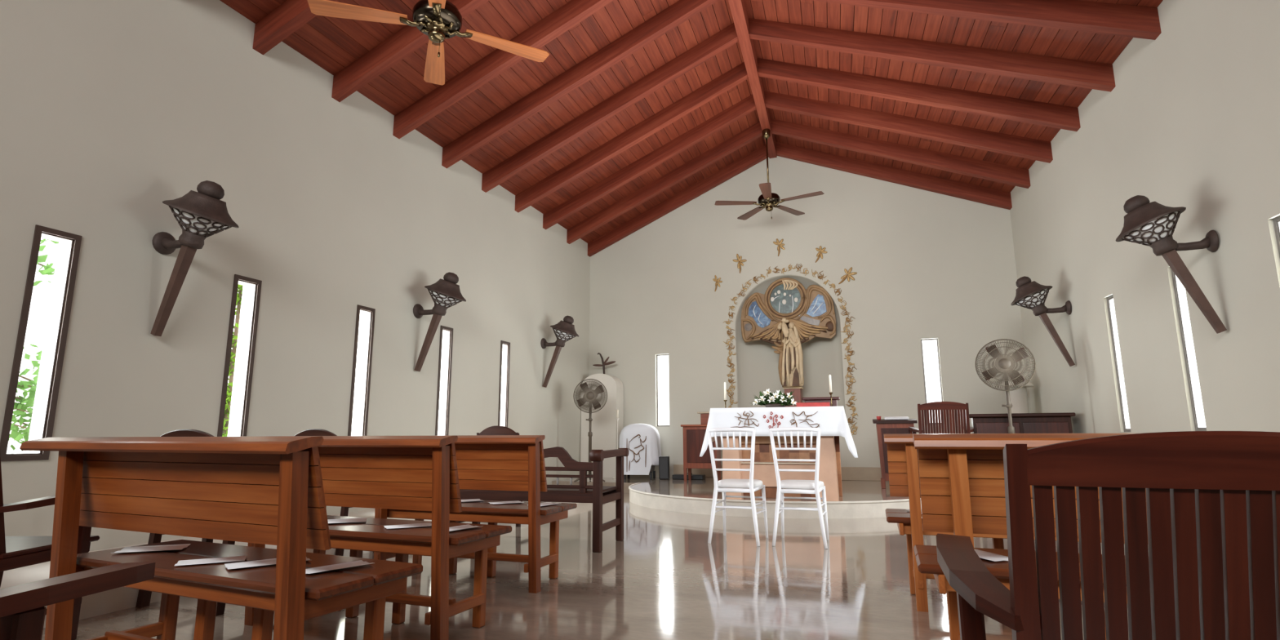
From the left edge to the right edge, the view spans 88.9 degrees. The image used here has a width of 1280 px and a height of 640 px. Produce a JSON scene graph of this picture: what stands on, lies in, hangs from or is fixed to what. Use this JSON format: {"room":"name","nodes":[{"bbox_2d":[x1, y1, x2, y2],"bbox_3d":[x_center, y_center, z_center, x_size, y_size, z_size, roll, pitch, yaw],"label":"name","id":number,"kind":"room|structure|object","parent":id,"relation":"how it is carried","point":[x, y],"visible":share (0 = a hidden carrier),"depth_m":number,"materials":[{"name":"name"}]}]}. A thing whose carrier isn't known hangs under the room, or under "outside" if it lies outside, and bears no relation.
{"room":"church","nodes":[
{"label":"church","id":0,"kind":"room"},
{"bbox_2d":[0,0,590,551],"bbox_3d":[-3.378,-0.430,5.589,0.170,4.550,14.060,-4,-11,19],"label":"wall","id":1,"kind":"structure","parent":0,"point":[112,111],"depth_m":5.53,"materials":[{"name":"paint"}]},
{"bbox_2d":[0,224,82,461],"bbox_3d":[-3.774,0.140,4.111,0.034,1.460,0.255,-4,-11,19],"label":"window","id":2,"kind":"structure","parent":1,"relation":"in","point":[75,240],"depth_m":4.12,"materials":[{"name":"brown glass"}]},
{"bbox_2d":[150,180,239,336],"bbox_3d":[-3.266,-0.453,4.733,0.605,1.123,0.488,-4,-11,21],"label":"lamp","id":3,"kind":"object","parent":1,"relation":"attached to","point":[202,214],"visible":1,"depth_m":4.71,"materials":[{"name":"metal"}]},
{"bbox_2d":[162,190,239,227],"bbox_3d":[-3.197,-0.807,4.767,0.454,0.270,0.488,-4,-11,21],"label":"hood","id":4,"kind":"object","parent":3,"relation":"attached to","point":[201,208],"depth_m":4.64,"materials":[{"name":"metal"}]},
{"bbox_2d":[217,274,262,436],"bbox_3d":[-3.313,0.362,5.386,0.034,1.460,0.252,-4,-11,19],"label":"window","id":5,"kind":"structure","parent":1,"relation":"in","point":[257,283],"depth_m":5.42,"materials":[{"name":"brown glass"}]},
{"bbox_2d":[347,304,375,435],"bbox_3d":[-2.852,0.584,6.662,0.034,1.460,0.249,-4,-11,19],"label":"window","id":6,"kind":"structure","parent":1,"relation":"in","point":[371,317],"depth_m":6.70,"materials":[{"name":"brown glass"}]},
{"bbox_2d":[413,271,466,371],"bbox_3d":[-2.291,0.016,7.429,0.605,1.123,0.488,-4,-11,21],"label":"lamp","id":7,"kind":"object","parent":1,"relation":"attached to","point":[446,293],"visible":1,"depth_m":7.40,"materials":[{"name":"metal"}]},
{"bbox_2d":[424,278,466,301],"bbox_3d":[-2.222,-0.338,7.463,0.454,0.270,0.488,-4,-11,21],"label":"hood","id":8,"kind":"object","parent":7,"relation":"attached to","point":[447,289],"depth_m":7.33,"materials":[{"name":"metal"}]},
{"bbox_2d":[435,325,453,435],"bbox_3d":[-2.391,0.806,7.937,0.034,1.460,0.246,-4,-11,19],"label":"window","id":9,"kind":"structure","parent":1,"relation":"in","point":[450,330],"depth_m":7.97,"materials":[{"name":"brown wood"}]},
{"bbox_2d":[497,340,510,426],"bbox_3d":[-1.930,1.028,9.213,0.034,1.460,0.243,-4,-11,19],"label":"window","id":10,"kind":"structure","parent":1,"relation":"in","point":[508,344],"depth_m":9.26,"materials":[{"name":"brown wood"}]},
{"bbox_2d":[540,315,578,387],"bbox_3d":[-1.261,0.493,10.284,0.605,1.123,0.488,-4,-11,21],"label":"lamp","id":11,"kind":"object","parent":1,"relation":"attached to","point":[564,331],"visible":1,"depth_m":10.25,"materials":[{"name":"metal"}]},
{"bbox_2d":[550,320,578,337],"bbox_3d":[-1.192,0.139,10.318,0.454,0.270,0.488,-4,-11,21],"label":"hood","id":12,"kind":"object","parent":11,"relation":"attached to","point":[565,328],"depth_m":10.18,"materials":[{"name":"metal"}]},
{"bbox_2d":[41,493,1148,639],"bbox_3d":[0.656,1.639,3.950,9.290,0.120,15.248,-4,-11,21],"label":"floor","id":13,"kind":"structure","parent":0,"point":[664,580],"depth_m":3.69,"materials":[{"name":"tile"}]},
{"bbox_2d":[0,453,99,639],"bbox_3d":[-2.787,0.936,2.758,0.739,0.876,0.655,0,-10,-1],"label":"wooden bench","id":14,"kind":"object","parent":13,"relation":"on","point":[15,552],"visible":0.56,"depth_m":2.69,"materials":[{"name":"brown wood"}]},
{"bbox_2d":[0,562,155,639],"bbox_3d":[-1.306,0.621,0.993,0.672,0.876,0.624,-3,-10,18],"label":"armchair","id":15,"kind":"object","parent":13,"relation":"on","point":[22,606],"visible":1,"depth_m":1.06,"materials":[{"name":"brown wood"}]},
{"bbox_2d":[135,429,235,616],"bbox_3d":[-2.274,1.067,3.607,0.702,0.909,0.624,-3,-10,18],"label":"armchair","id":16,"kind":"object","parent":13,"relation":"on","point":[144,597],"visible":0.06,"depth_m":3.39,"materials":[{"name":"brown wood"}]},
{"bbox_2d":[19,435,422,639],"bbox_3d":[-1.495,0.846,2.260,1.435,0.872,0.550,-5,-11,24],"label":"pew","id":17,"kind":"object","parent":13,"relation":"on","point":[256,490],"visible":0.86,"depth_m":2.12,"materials":[{"name":"brown wood"}]},
{"bbox_2d":[111,543,191,553],"bbox_3d":[-1.858,0.872,2.485,0.216,0.007,0.128,3,-10,-18],"label":"sheet","id":18,"kind":"object","parent":17,"relation":"on","point":[171,547],"visible":1,"depth_m":2.50,"materials":[{"name":"paper"}]},
{"bbox_2d":[174,555,246,565],"bbox_3d":[-1.478,0.831,2.254,0.202,0.006,0.104,5,-11,-26],"label":"sheet","id":19,"kind":"object","parent":17,"relation":"on","point":[193,562],"visible":1,"depth_m":2.25,"materials":[{"name":"paper"}]},
{"bbox_2d":[224,557,310,569],"bbox_3d":[-1.258,0.822,2.212,0.245,0.006,0.104,8,-13,-38],"label":"sheet","id":20,"kind":"object","parent":17,"relation":"on","point":[265,562],"visible":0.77,"depth_m":2.19,"materials":[{"name":"paper"}]},
{"bbox_2d":[305,560,374,573],"bbox_3d":[-0.990,0.807,2.129,0.088,0.006,0.216,-8,-13,39],"label":"sheet","id":21,"kind":"object","parent":17,"relation":"on","point":[319,569],"visible":0.83,"depth_m":2.13,"materials":[{"name":"paper"}]},
{"bbox_2d":[0,502,578,628],"bbox_3d":[-2.392,1.858,5.862,1.239,0.130,7.641,-4,-11,19],"label":"plinth","id":22,"kind":"object","parent":13,"relation":"on","point":[120,598],"depth_m":3.46,"materials":[{"name":"white paint"}]},
{"bbox_2d":[294,428,373,555],"bbox_3d":[-2.306,1.306,5.009,0.646,0.923,0.605,-3,-10,18],"label":"armchair","id":23,"kind":"object","parent":13,"relation":"on","point":[313,432],"visible":0.08,"depth_m":4.77,"materials":[{"name":"brown wood"}]},
{"bbox_2d":[241,435,511,639],"bbox_3d":[-1.330,0.998,3.127,1.335,0.872,0.550,-4,-11,22],"label":"pew","id":24,"kind":"object","parent":13,"relation":"on","point":[406,473],"visible":0.62,"depth_m":2.92,"materials":[{"name":"brown wood"}]},
{"bbox_2d":[327,517,366,524],"bbox_3d":[-1.481,1.008,3.271,0.202,0.006,0.160,4,-11,-20],"label":"sheet","id":25,"kind":"object","parent":24,"relation":"on","point":[360,519],"visible":0.76,"depth_m":3.30,"materials":[{"name":"paper"}]},
{"bbox_2d":[383,522,431,528],"bbox_3d":[-1.097,0.978,3.102,0.216,0.007,0.112,5,-11,-28],"label":"sheet","id":26,"kind":"object","parent":24,"relation":"on","point":[416,525],"visible":0.85,"depth_m":3.09,"materials":[{"name":"paper"}]},
{"bbox_2d":[448,524,482,531],"bbox_3d":[-0.836,0.958,3.001,0.096,0.006,0.216,-7,-12,33],"label":"sheet","id":27,"kind":"object","parent":24,"relation":"on","point":[468,526],"visible":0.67,"depth_m":3.03,"materials":[{"name":"paper"}]},
{"bbox_2d":[373,435,577,593],"bbox_3d":[-1.118,1.171,4.116,1.335,0.872,0.550,-4,-11,20],"label":"pew","id":28,"kind":"object","parent":13,"relation":"on","point":[484,462],"visible":0.61,"depth_m":3.91,"materials":[{"name":"brown wood"}]},
{"bbox_2d":[476,425,547,526],"bbox_3d":[-1.320,1.574,6.682,0.596,0.964,0.624,-3,-10,18],"label":"armchair","id":29,"kind":"object","parent":13,"relation":"on","point":[492,430],"visible":0.16,"depth_m":6.46,"materials":[{"name":"brown wood"}]},
{"bbox_2d":[448,446,628,552],"bbox_3d":[-0.888,1.456,5.481,1.440,0.780,0.757,-3,-10,16],"label":"wooden bench","id":30,"kind":"object","parent":13,"relation":"on","point":[597,494],"visible":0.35,"depth_m":5.11,"materials":[{"name":"brown wood"}]},
{"bbox_2d":[551,476,658,493],"bbox_3d":[-0.434,2.701,10.768,1.621,0.150,1.398,-4,-11,21],"label":"step","id":31,"kind":"structure","parent":13,"relation":"on","point":[609,482],"depth_m":10.33,"materials":[{"name":"stone"}]},
{"bbox_2d":[573,378,607,482],"bbox_3d":[-0.790,1.748,10.399,0.542,1.599,0.422,0,-10,-3],"label":"pedestal fan","id":32,"kind":"object","parent":31,"relation":"on","point":[589,395],"visible":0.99,"depth_m":10.31,"materials":[{"name":"metal"}]},
{"bbox_2d":[580,373,623,477],"bbox_3d":[-0.669,1.857,11.566,0.680,1.790,0.320,-4,-11,21],"label":"tabernacle","id":33,"kind":"object","parent":31,"relation":"on","point":[604,423],"visible":0.73,"depth_m":11.42,"materials":[{"name":"white paint"}]},
{"bbox_2d":[592,352,615,373],"bbox_3d":[-0.643,0.774,11.699,0.457,0.392,0.040,-4,-11,21],"label":"iron cross","id":34,"kind":"object","parent":33,"relation":"on","point":[603,362],"visible":0.99,"depth_m":11.68,"materials":[{"name":"black metal"}]},
{"bbox_2d":[618,423,661,479],"bbox_3d":[0.001,2.193,10.934,0.760,0.905,0.522,-2,-10,11],"label":"covered chair","id":35,"kind":"object","parent":31,"relation":"on","point":[642,441],"visible":0.94,"depth_m":10.72,"materials":[{"name":"white fabric"}]},
{"bbox_2d":[706,427,768,546],"bbox_3d":[0.829,1.382,5.515,0.426,0.929,0.480,-4,-11,21],"label":"chair","id":36,"kind":"object","parent":13,"relation":"on","point":[743,486],"visible":1,"depth_m":5.37,"materials":[{"name":"white paint"}]},
{"bbox_2d":[718,479,762,488],"bbox_3d":[0.841,1.387,5.546,0.373,0.054,0.400,-4,-11,21],"label":"seat cushion","id":37,"kind":"object","parent":36,"relation":"on","point":[723,483],"depth_m":5.39,"materials":[{"name":"white fabric"}]},
{"bbox_2d":[628,476,921,518],"bbox_3d":[1.862,2.310,8.662,4.224,0.176,3.710,-4,-11,21],"label":"platform","id":38,"kind":"object","parent":13,"relation":"on","point":[860,499],"visible":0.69,"depth_m":7.31,"materials":[{"name":"stone"}]},
{"bbox_2d":[658,456,670,479],"bbox_3d":[0.394,2.385,10.546,0.160,0.360,0.227,-1,-10,6],"label":"loudspeaker","id":39,"kind":"object","parent":38,"relation":"on","point":[664,461],"visible":1,"depth_m":10.44,"materials":[{"name":"black plastic"}]},
{"bbox_2d":[659,457,667,477],"bbox_3d":[0.381,2.366,10.439,0.130,0.310,0.008,-1,-10,6],"label":"grille","id":40,"kind":"object","parent":39,"relation":"attached to","point":[663,461],"depth_m":10.44,"materials":[{"name":"black plastic"}]},
{"bbox_2d":[672,472,705,479],"bbox_3d":[0.785,2.506,10.482,0.500,0.097,0.200,-3,-10,17],"label":"box","id":41,"kind":"object","parent":38,"relation":"on","point":[695,477],"visible":0.67,"depth_m":10.41,"materials":[{"name":"black plastic"}]},
{"bbox_2d":[680,424,720,481],"bbox_3d":[0.964,2.060,10.139,0.580,0.855,0.400,-3,-10,17],"label":"base cabinet","id":42,"kind":"object","parent":38,"relation":"on","point":[693,434],"visible":0.7,"depth_m":10.01,"materials":[{"name":"red wood"}]},
{"bbox_2d":[697,411,709,424],"bbox_3d":[1.091,1.538,10.201,0.340,0.196,0.280,-3,-10,17],"label":"box","id":43,"kind":"object","parent":42,"relation":"on","point":[704,415],"visible":0.41,"depth_m":10.10,"materials":[{"name":"red wood"}]},
{"bbox_2d":[722,435,842,501],"bbox_3d":[1.613,1.528,7.520,1.400,0.995,0.680,-3,-10,17],"label":"altar","id":44,"kind":"object","parent":38,"relation":"on","point":[829,471],"visible":0.38,"depth_m":7.34,"materials":[{"name":"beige wood"}]},
{"bbox_2d":[740,462,815,464],"bbox_3d":[1.592,1.627,7.435,0.870,0.015,0.300,-3,-10,17],"label":"shelf","id":45,"kind":"object","parent":44,"relation":"attached to","point":[741,463],"depth_m":7.34,"materials":[{"name":"beige wood"}]},
{"bbox_2d":[699,405,857,457],"bbox_3d":[1.591,1.285,7.494,1.696,0.542,0.823,-3,-10,17],"label":"altar cloth","id":46,"kind":"object","parent":44,"relation":"on","point":[832,420],"visible":0.92,"depth_m":7.21,"materials":[{"name":"white fabric"}]},
{"bbox_2d":[752,389,797,407],"bbox_3d":[1.553,0.915,7.609,0.581,0.225,0.422,-3,-10,17],"label":"flower arrangement","id":47,"kind":"object","parent":46,"relation":"on","point":[775,400],"visible":1,"depth_m":7.51,"materials":[{"name":"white plant"}]},
{"bbox_2d":[764,403,785,407],"bbox_3d":[1.573,0.996,7.594,0.240,0.060,0.234,-3,-10,17],"label":"flower bowl","id":48,"kind":"object","parent":46,"relation":"on","point":[767,405],"depth_m":7.50,"materials":[{"name":"white ceramic"}]},
{"bbox_2d":[795,402,830,406],"bbox_3d":[1.953,0.962,7.371,0.360,0.048,0.262,-3,-10,14],"label":"missal","id":49,"kind":"object","parent":46,"relation":"on","point":[798,404],"visible":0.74,"depth_m":7.25,"materials":[{"name":"paper"}]},
{"bbox_2d":[801,396,839,406],"bbox_3d":[2.116,0.969,7.627,0.420,0.121,0.240,-3,-10,17],"label":"lidded box","id":50,"kind":"object","parent":46,"relation":"on","point":[825,399],"visible":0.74,"depth_m":7.52,"materials":[{"name":"brown wood"}]},
{"bbox_2d":[828,373,833,406],"bbox_3d":[2.174,0.801,7.436,0.064,0.385,0.064,-4,-11,21],"label":"candle","id":51,"kind":"object","parent":46,"relation":"on","point":[829,375],"visible":0.81,"depth_m":7.43,"materials":[{"name":"white wax"}]},
{"bbox_2d":[872,418,917,488],"bbox_3d":[3.414,1.772,8.690,0.540,0.905,0.400,-3,-10,18],"label":"lectern","id":52,"kind":"object","parent":38,"relation":"on","point":[883,426],"visible":0.51,"depth_m":8.58,"materials":[{"name":"brown wood"}]},
{"bbox_2d":[884,416,909,419],"bbox_3d":[3.441,1.316,8.759,0.300,0.042,0.220,-3,-10,18],"label":"open book","id":53,"kind":"object","parent":52,"relation":"on","point":[887,417],"visible":1,"depth_m":8.67,"materials":[{"name":"paper"}]},
{"bbox_2d":[908,401,973,433],"bbox_3d":[3.736,1.567,8.050,0.726,1.086,0.624,-3,-10,17],"label":"armchair","id":54,"kind":"object","parent":38,"relation":"on","point":[941,406],"visible":0.57,"depth_m":7.85,"materials":[{"name":"brown wood"}]},
{"bbox_2d":[768,426,829,548],"bbox_3d":[1.319,1.358,5.389,0.426,0.929,0.480,-4,-11,19],"label":"chair","id":55,"kind":"object","parent":13,"relation":"on","point":[793,486],"visible":1,"depth_m":5.24,"materials":[{"name":"white paint"}]},
{"bbox_2d":[780,480,823,488],"bbox_3d":[1.329,1.363,5.421,0.373,0.054,0.400,-4,-11,19],"label":"seat cushion","id":56,"kind":"object","parent":55,"relation":"on","point":[784,484],"depth_m":5.26,"materials":[{"name":"white fabric"}]},
{"bbox_2d":[884,433,1124,612],"bbox_3d":[2.344,0.997,3.196,2.135,0.872,0.550,-4,-11,19],"label":"pew","id":57,"kind":"object","parent":13,"relation":"on","point":[902,455],"visible":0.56,"depth_m":3.37,"materials":[{"name":"brown wood"}]},
{"bbox_2d":[974,338,1035,433],"bbox_3d":[4.227,1.182,7.435,0.470,1.955,0.469,3,-10,-16],"label":"pedestal fan","id":58,"kind":"object","parent":13,"relation":"on","point":[1006,364],"visible":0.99,"depth_m":7.49,"materials":[{"name":"metal"}]},
{"bbox_2d":[999,368,1033,413],"bbox_3d":[5.241,1.550,8.983,0.430,1.760,0.430,-4,-11,21],"label":"pedestal","id":59,"kind":"object","parent":13,"relation":"on","point":[1019,397],"visible":0.2,"depth_m":8.95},
{"bbox_2d":[968,412,1075,433],"bbox_3d":[4.609,1.669,7.851,1.100,1.070,0.460,-5,-11,24],"label":"sideboard","id":60,"kind":"object","parent":13,"relation":"on","point":[1023,423],"visible":0.3,"depth_m":7.74,"materials":[{"name":"brown wood"}]},
{"bbox_2d":[912,433,1151,639],"bbox_3d":[1.978,0.778,1.942,2.135,0.872,0.550,-4,-11,20],"label":"pew","id":61,"kind":"object","parent":13,"relation":"on","point":[962,476],"visible":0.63,"depth_m":2.14,"materials":[{"name":"brown wood"}]},
{"bbox_2d":[974,549,1008,561],"bbox_3d":[1.204,0.828,2.299,0.104,0.006,0.202,2,-10,-13],"label":"sheet","id":62,"kind":"object","parent":61,"relation":"on","point":[982,554],"visible":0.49,"depth_m":2.27,"materials":[{"name":"paper"}]},
{"bbox_2d":[936,431,1279,639],"bbox_3d":[0.899,0.634,1.110,0.672,0.876,0.624,-4,-11,19],"label":"armchair","id":63,"kind":"object","parent":13,"relation":"on","point":[1211,502],"visible":1,"depth_m":0.93,"materials":[{"name":"brown wood"}]},
{"bbox_2d":[219,0,1162,243],"bbox_3d":[0.493,-3.536,4.588,9.332,1.644,14.648,-4,-11,21],"label":"ceiling","id":64,"kind":"structure","parent":0,"point":[333,44],"depth_m":7.76,"materials":[{"name":"brown wood"}]},
{"bbox_2d":[252,0,337,54],"bbox_3d":[-1.592,-3.311,5.201,3.810,1.678,0.105,-4,-11,21],"label":"beam","id":65,"kind":"structure","parent":64,"relation":"attached to","point":[291,15],"depth_m":5.64,"materials":[{"name":"brown wood"}]},
{"bbox_2d":[331,0,488,102],"bbox_3d":[-1.313,-3.166,6.035,3.768,1.678,0.105,-4,-11,21],"label":"beam","id":66,"kind":"structure","parent":64,"relation":"attached to","point":[407,39],"depth_m":6.37,"materials":[{"name":"brown wood"}]},
{"bbox_2d":[306,0,549,85],"bbox_3d":[-1.529,-2.672,4.813,1.288,1.655,1.405,-4,-11,21],"label":"ceiling fan","id":67,"kind":"object","parent":64,"relation":"hanging from","point":[440,20],"visible":1,"depth_m":4.63,"materials":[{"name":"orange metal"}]},
{"bbox_2d":[392,0,613,138],"bbox_3d":[-1.034,-3.020,6.869,3.725,1.678,0.105,-4,-11,21],"label":"beam","id":68,"kind":"structure","parent":64,"relation":"attached to","point":[573,12],"depth_m":7.01,"materials":[{"name":"brown wood"}]},
{"bbox_2d":[441,0,719,168],"bbox_3d":[-0.755,-2.875,7.703,3.682,1.678,0.105,-4,-11,21],"label":"beam","id":69,"kind":"structure","parent":64,"relation":"attached to","point":[677,13],"depth_m":7.67,"materials":[{"name":"brown wood"}]},
{"bbox_2d":[481,22,738,192],"bbox_3d":[-0.476,-2.730,8.537,3.639,1.678,0.105,-4,-11,21],"label":"beam","id":70,"kind":"structure","parent":64,"relation":"attached to","point":[726,37],"depth_m":8.46,"materials":[{"name":"brown wood"}]},
{"bbox_2d":[515,62,748,212],"bbox_3d":[-0.198,-2.584,9.371,3.597,1.678,0.105,-4,-11,21],"label":"beam","id":71,"kind":"structure","parent":64,"relation":"attached to","point":[738,74],"depth_m":9.30,"materials":[{"name":"brown wood"}]},
{"bbox_2d":[542,93,756,229],"bbox_3d":[0.081,-2.439,10.205,3.554,1.678,0.105,-4,-11,21],"label":"beam","id":72,"kind":"structure","parent":64,"relation":"attached to","point":[747,105],"depth_m":10.14,"materials":[{"name":"brown wood"}]},
{"bbox_2d":[566,121,762,244],"bbox_3d":[0.360,-2.294,11.039,3.511,1.678,0.105,-4,-11,21],"label":"beam","id":73,"kind":"structure","parent":64,"relation":"attached to","point":[754,131],"depth_m":10.98,"materials":[{"name":"brown wood"}]},
{"bbox_2d":[587,144,768,257],"bbox_3d":[0.639,-2.149,11.873,3.468,1.678,0.105,-4,-11,21],"label":"beam","id":74,"kind":"structure","parent":64,"relation":"attached to","point":[753,158],"depth_m":11.82,"materials":[{"name":"brown wood"}]},
{"bbox_2d":[728,0,777,158],"bbox_3d":[0.276,-4.117,4.774,0.150,0.265,14.103,-3,-10,17],"label":"ridge beam","id":75,"kind":"structure","parent":64,"relation":"attached to","point":[738,7],"depth_m":8.56,"materials":[{"name":"brown wood"}]},
{"bbox_2d":[714,128,824,220],"bbox_3d":[2.009,-2.290,10.191,1.642,1.475,1.615,-4,-11,21],"label":"ceiling fan","id":76,"kind":"object","parent":75,"relation":"hanging from","point":[769,200],"visible":1,"depth_m":10.10,"materials":[{"name":"gold metal"}]},
{"bbox_2d":[775,142,1012,209],"bbox_3d":[3.974,-2.386,10.586,3.466,1.678,0.105,-4,-11,21],"label":"beam","id":77,"kind":"structure","parent":64,"relation":"attached to","point":[1002,199],"depth_m":10.45,"materials":[{"name":"brown wood"}]},
{"bbox_2d":[770,118,1030,188],"bbox_3d":[3.728,-2.534,9.740,3.493,1.678,0.105,-4,-11,21],"label":"beam","id":78,"kind":"structure","parent":64,"relation":"attached to","point":[1004,174],"depth_m":9.59,"materials":[{"name":"brown wood"}]},
{"bbox_2d":[764,90,1053,163],"bbox_3d":[3.482,-2.682,8.893,3.521,1.678,0.105,-4,-11,21],"label":"beam","id":79,"kind":"structure","parent":64,"relation":"attached to","point":[992,141],"depth_m":8.73,"materials":[{"name":"brown wood"}]},
{"bbox_2d":[757,57,1080,131],"bbox_3d":[3.236,-2.829,8.046,3.548,1.678,0.105,-4,-11,21],"label":"beam","id":80,"kind":"structure","parent":64,"relation":"attached to","point":[1042,113],"depth_m":7.88,"materials":[{"name":"brown wood"}]},
{"bbox_2d":[748,17,1115,92],"bbox_3d":[2.990,-2.977,7.200,3.576,1.678,0.105,-4,-11,21],"label":"beam","id":81,"kind":"structure","parent":64,"relation":"attached to","point":[1062,71],"depth_m":7.02,"materials":[{"name":"brown wood"}]},
{"bbox_2d":[810,0,1161,39],"bbox_3d":[2.744,-3.124,6.353,3.603,1.678,0.105,-4,-11,21],"label":"beam","id":82,"kind":"structure","parent":64,"relation":"attached to","point":[1110,19],"depth_m":5.88,"materials":[{"name":"brown wood"}]},
{"bbox_2d":[749,320,782,340],"bbox_3d":[2.143,0.185,10.993,0.608,0.337,0.057,-4,-11,21],"label":"wing","id":83,"kind":"object","parent":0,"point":[758,330],"depth_m":11.01,"materials":[{"name":"beige wood"}]},
{"bbox_2d":[777,317,789,337],"bbox_3d":[2.364,0.126,10.768,0.193,0.341,0.147,-4,-11,21],"label":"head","id":84,"kind":"object","parent":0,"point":[782,326],"depth_m":10.76,"materials":[{"name":"brown wood"}]},
{"bbox_2d":[787,319,827,340],"bbox_3d":[2.780,0.154,10.748,0.732,0.400,0.062,-4,-11,21],"label":"wing","id":85,"kind":"object","parent":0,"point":[807,329],"depth_m":10.73,"materials":[{"name":"beige wood"}]},
{"bbox_2d":[588,155,1031,477],"bbox_3d":[2.423,-0.183,11.167,7.437,5.950,0.500,-4,-11,21],"label":"wall","id":86,"kind":"structure","parent":0,"point":[927,264],"depth_m":10.90,"materials":[{"name":"paint"}]},
{"bbox_2d":[656,354,669,426],"bbox_3d":[0.422,1.240,11.530,0.250,1.265,0.040,-4,-11,21],"label":"window","id":87,"kind":"structure","parent":86,"relation":"in","point":[657,356],"depth_m":11.58,"materials":[{"name":"white metal"}]},
{"bbox_2d":[733,253,746,273],"bbox_3d":[1.727,-0.982,11.296,0.249,0.353,0.031,-5,-11,24],"label":"flower","id":88,"kind":"object","parent":86,"relation":"attached to","point":[740,262],"visible":1,"depth_m":11.29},
{"bbox_2d":[673,464,881,480],"bbox_3d":[2.532,2.429,10.375,4.200,0.200,0.040,-4,-11,21],"label":"baseboard","id":89,"kind":"structure","parent":86,"relation":"attached to","point":[854,473],"depth_m":10.07,"materials":[{"name":"stone"}]},
{"bbox_2d":[773,238,785,256],"bbox_3d":[2.362,-1.236,11.086,0.195,0.315,0.031,-3,-10,17],"label":"flower","id":90,"kind":"object","parent":86,"relation":"attached to","point":[780,244],"visible":1,"depth_m":11.08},
{"bbox_2d":[741,277,836,344],"bbox_3d":[2.463,-0.141,10.952,1.568,1.162,0.112,-4,-11,21],"label":"carved relief","id":91,"kind":"object","parent":86,"relation":"attached to","point":[811,311],"visible":0.92,"depth_m":10.93,"materials":[{"name":"brown wood"}]},
{"bbox_2d":[782,386,803,407],"bbox_3d":[2.522,1.418,10.691,0.300,0.630,0.240,-4,-11,21],"label":"plinth","id":92,"kind":"object","parent":86,"relation":"on","point":[797,391],"visible":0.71,"depth_m":10.62,"materials":[{"name":"red wood"}]},
{"bbox_2d":[771,317,804,386],"bbox_3d":[2.423,0.528,10.726,0.499,1.142,0.241,-4,-11,21],"label":"statue","id":93,"kind":"object","parent":92,"relation":"on","point":[790,367],"visible":1,"depth_m":10.62,"materials":[{"name":"brown wood"}]},
{"bbox_2d":[815,245,826,262],"bbox_3d":[2.999,-1.095,10.806,0.202,0.281,0.031,-5,-11,24],"label":"flower","id":94,"kind":"object","parent":86,"relation":"attached to","point":[820,249],"visible":1,"depth_m":10.81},
{"bbox_2d":[838,266,857,284],"bbox_3d":[3.370,-0.723,10.594,0.300,0.267,0.031,-4,-11,23],"label":"flower","id":95,"kind":"object","parent":86,"relation":"attached to","point":[843,277],"visible":1,"depth_m":10.59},
{"bbox_2d":[920,338,943,424],"bbox_3d":[4.469,0.935,9.972,0.245,1.300,0.040,-4,-11,21],"label":"window","id":96,"kind":"structure","parent":86,"relation":"in","point":[936,340],"depth_m":9.98,"materials":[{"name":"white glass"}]},
{"bbox_2d":[1009,0,1279,433],"bbox_3d":[3.851,-0.945,2.800,0.179,4.550,14.153,-3,-10,15],"label":"wall","id":97,"kind":"structure","parent":0,"point":[1190,119],"depth_m":5.52,"materials":[{"name":"paint"}]},
{"bbox_2d":[1010,276,1075,366],"bbox_3d":[4.837,0.011,7.863,0.605,1.123,0.488,-4,-11,21],"label":"lamp","id":98,"kind":"object","parent":97,"relation":"attached to","point":[1033,295],"visible":1,"depth_m":7.81,"materials":[{"name":"metal"}]},
{"bbox_2d":[1010,280,1052,305],"bbox_3d":[4.765,-0.333,7.952,0.454,0.270,0.488,-4,-11,21],"label":"hood","id":99,"kind":"object","parent":98,"relation":"attached to","point":[1028,292],"depth_m":7.83,"materials":[{"name":"metal"}]},
{"bbox_2d":[1106,294,1130,431],"bbox_3d":[4.878,0.431,6.618,0.020,1.390,0.224,-3,-10,15],"label":"window","id":100,"kind":"structure","parent":97,"relation":"in","point":[1110,297],"depth_m":6.70,"materials":[{"name":"white metal"}]},
{"bbox_2d":[1115,195,1226,333],"bbox_3d":[4.060,-0.439,5.023,0.605,1.123,0.488,-4,-11,21],"label":"lamp","id":101,"kind":"object","parent":97,"relation":"attached to","point":[1153,224],"visible":1,"depth_m":4.97,"materials":[{"name":"metal"}]},
{"bbox_2d":[1115,201,1186,241],"bbox_3d":[3.989,-0.783,5.112,0.454,0.270,0.488,-4,-11,21],"label":"hood","id":102,"kind":"object","parent":101,"relation":"attached to","point":[1143,220],"depth_m":5.00,"materials":[{"name":"metal"}]},
{"bbox_2d":[1171,269,1206,431],"bbox_3d":[4.534,0.213,5.365,0.020,1.390,0.224,-3,-10,15],"label":"window","id":103,"kind":"structure","parent":97,"relation":"in","point":[1174,276],"depth_m":5.44,"materials":[{"name":"white metal"}]},
{"bbox_2d":[1272,215,1279,257],"bbox_3d":[4.191,-0.006,4.111,0.020,1.390,0.224,-3,-10,15],"label":"window","id":104,"kind":"structure","parent":97,"relation":"in","point":[1276,220],"depth_m":4.30,"materials":[{"name":"clear glass"}]},
{"label":"outside","id":105,"kind":"structure","parent":0,"visible":0},
{"bbox_3d":[-6.914,2.234,6.726,6.800,0.040,30.000,-4,-11,21],"label":"ground","id":106,"kind":"structure","parent":105,"visible":0},
{"bbox_2d":[8,238,58,453],"bbox_3d":[-5.575,0.479,6.074,1.061,2.946,1.187,-7,-12,35],"label":"tree","id":107,"kind":"object","parent":106,"relation":"on","point":[20,408],"visible":0.16,"depth_m":5.88,"materials":[{"name":"green plant"}]},
{"bbox_2d":[222,284,243,436],"bbox_3d":[-4.454,0.619,7.120,0.805,3.024,0.789,0,-10,-1],"label":"shrub","id":108,"kind":"object","parent":106,"relation":"on","point":[229,388],"visible":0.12,"depth_m":7.10,"materials":[{"name":"green plant"}]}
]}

